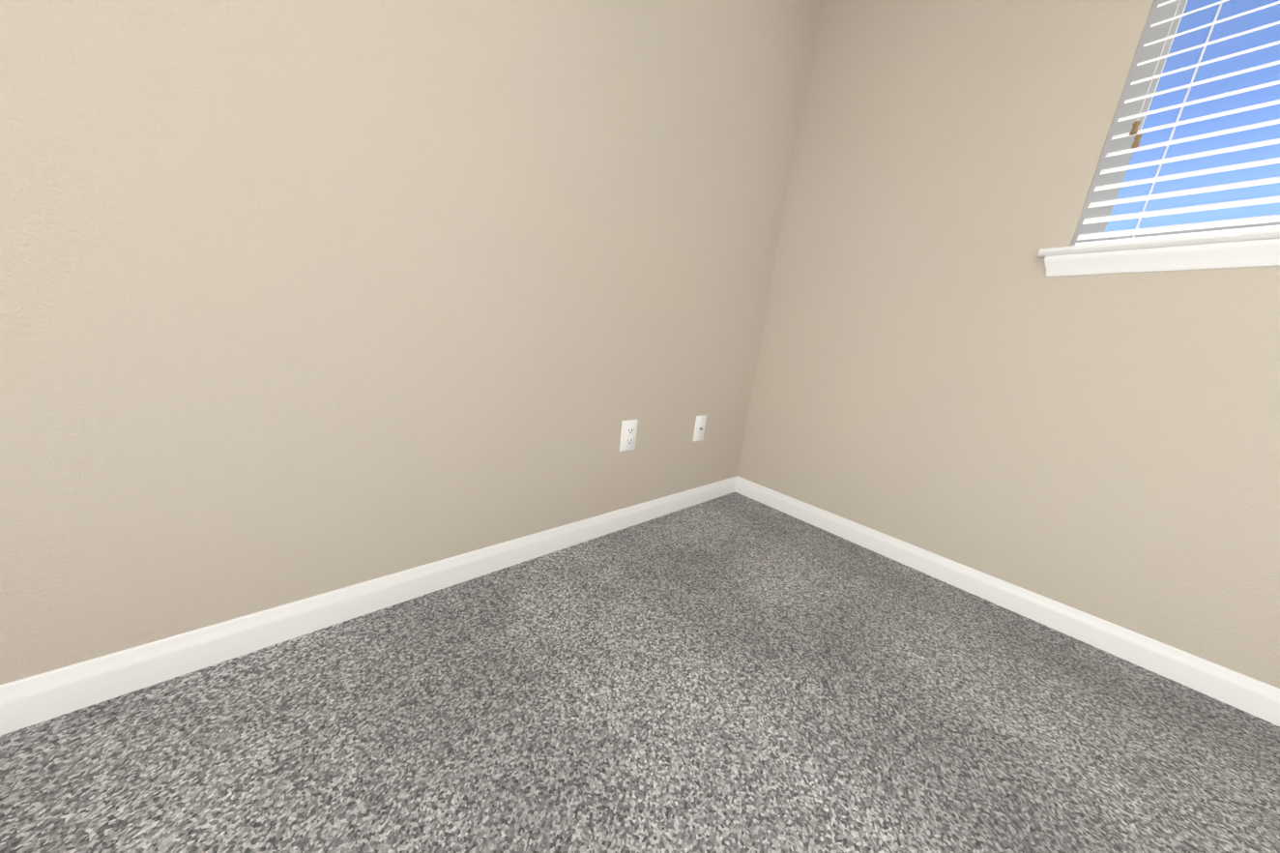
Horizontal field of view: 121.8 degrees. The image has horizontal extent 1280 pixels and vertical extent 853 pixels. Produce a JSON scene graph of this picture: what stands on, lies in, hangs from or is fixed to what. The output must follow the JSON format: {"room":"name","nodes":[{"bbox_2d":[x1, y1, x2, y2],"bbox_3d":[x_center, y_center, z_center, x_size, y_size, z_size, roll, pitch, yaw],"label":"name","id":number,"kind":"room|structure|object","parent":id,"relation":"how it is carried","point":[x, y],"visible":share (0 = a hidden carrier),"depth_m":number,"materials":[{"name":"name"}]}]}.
{"room":"empty bedroom","nodes":[
{"label":"empty bedroom","id":0,"kind":"room"},
{"bbox_2d":[0,0,819,684],"bbox_3d":[-0.812,-0.721,0.459,4.070,2.440,0.120,-5,17,-41],"label":"wall","id":1,"kind":"structure","parent":0,"point":[304,298],"depth_m":0.73,"materials":[{"name":"beige paint"}]},
{"bbox_2d":[0,475,738,735],"bbox_3d":[-0.904,0.439,0.659,3.790,0.082,0.012,-5,17,-41],"label":"baseboard","id":2,"kind":"structure","parent":1,"relation":"attached to","point":[44,696],"depth_m":0.76,"materials":[{"name":"white wood"}]},
{"bbox_2d":[619,419,638,451],"bbox_3d":[-0.040,0.034,1.314,0.071,0.115,0.008,-5,17,-41],"label":"electrical outlet","id":3,"kind":"object","parent":1,"relation":"attached to","point":[628,435],"visible":1,"depth_m":1.31,"materials":[{"name":"white plastic"}]},
{"bbox_2d":[693,414,706,440],"bbox_3d":[0.270,0.009,1.583,0.071,0.115,0.015,-5,17,-41],"label":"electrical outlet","id":4,"kind":"object","parent":1,"relation":"attached to","point":[699,427],"visible":1,"depth_m":1.58,"materials":[{"name":"white plastic"}]},
{"bbox_2d":[0,491,1279,852],"bbox_3d":[0.151,0.901,-0.466,4.070,0.100,3.467,-5,17,-41],"label":"floor","id":5,"kind":"structure","parent":0,"point":[735,671],"depth_m":0.68,"materials":[{"name":"carpet"}]},
{"bbox_2d":[737,0,1279,688],"bbox_3d":[1.748,-0.469,0.538,0.160,2.440,3.227,-5,17,-41],"label":"wall","id":6,"kind":"structure","parent":0,"point":[948,367],"depth_m":1.11,"materials":[{"name":"beige paint"}]},
{"bbox_2d":[735,476,1279,726],"bbox_3d":[1.573,0.684,0.731,0.012,0.082,3.197,-5,17,-41],"label":"baseboard","id":7,"kind":"structure","parent":6,"relation":"attached to","point":[1260,699],"depth_m":1.07,"materials":[{"name":"white wood"}]},
{"bbox_2d":[1037,0,1279,276],"bbox_3d":[1.799,-0.716,0.426,0.186,0.932,1.618,-5,17,-41],"label":"window","id":8,"kind":"structure","parent":6,"relation":"in","point":[1150,35],"depth_m":0.94,"materials":[{"name":"white plastic"}]},
{"bbox_2d":[1075,0,1279,245],"bbox_3d":[1.788,-0.752,0.405,0.090,0.850,1.496,-5,17,-41],"label":"window blinds","id":9,"kind":"object","parent":8,"relation":"attached to","point":[1135,147],"visible":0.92,"depth_m":0.88,"materials":[{"name":"white plastic"}]}
]}

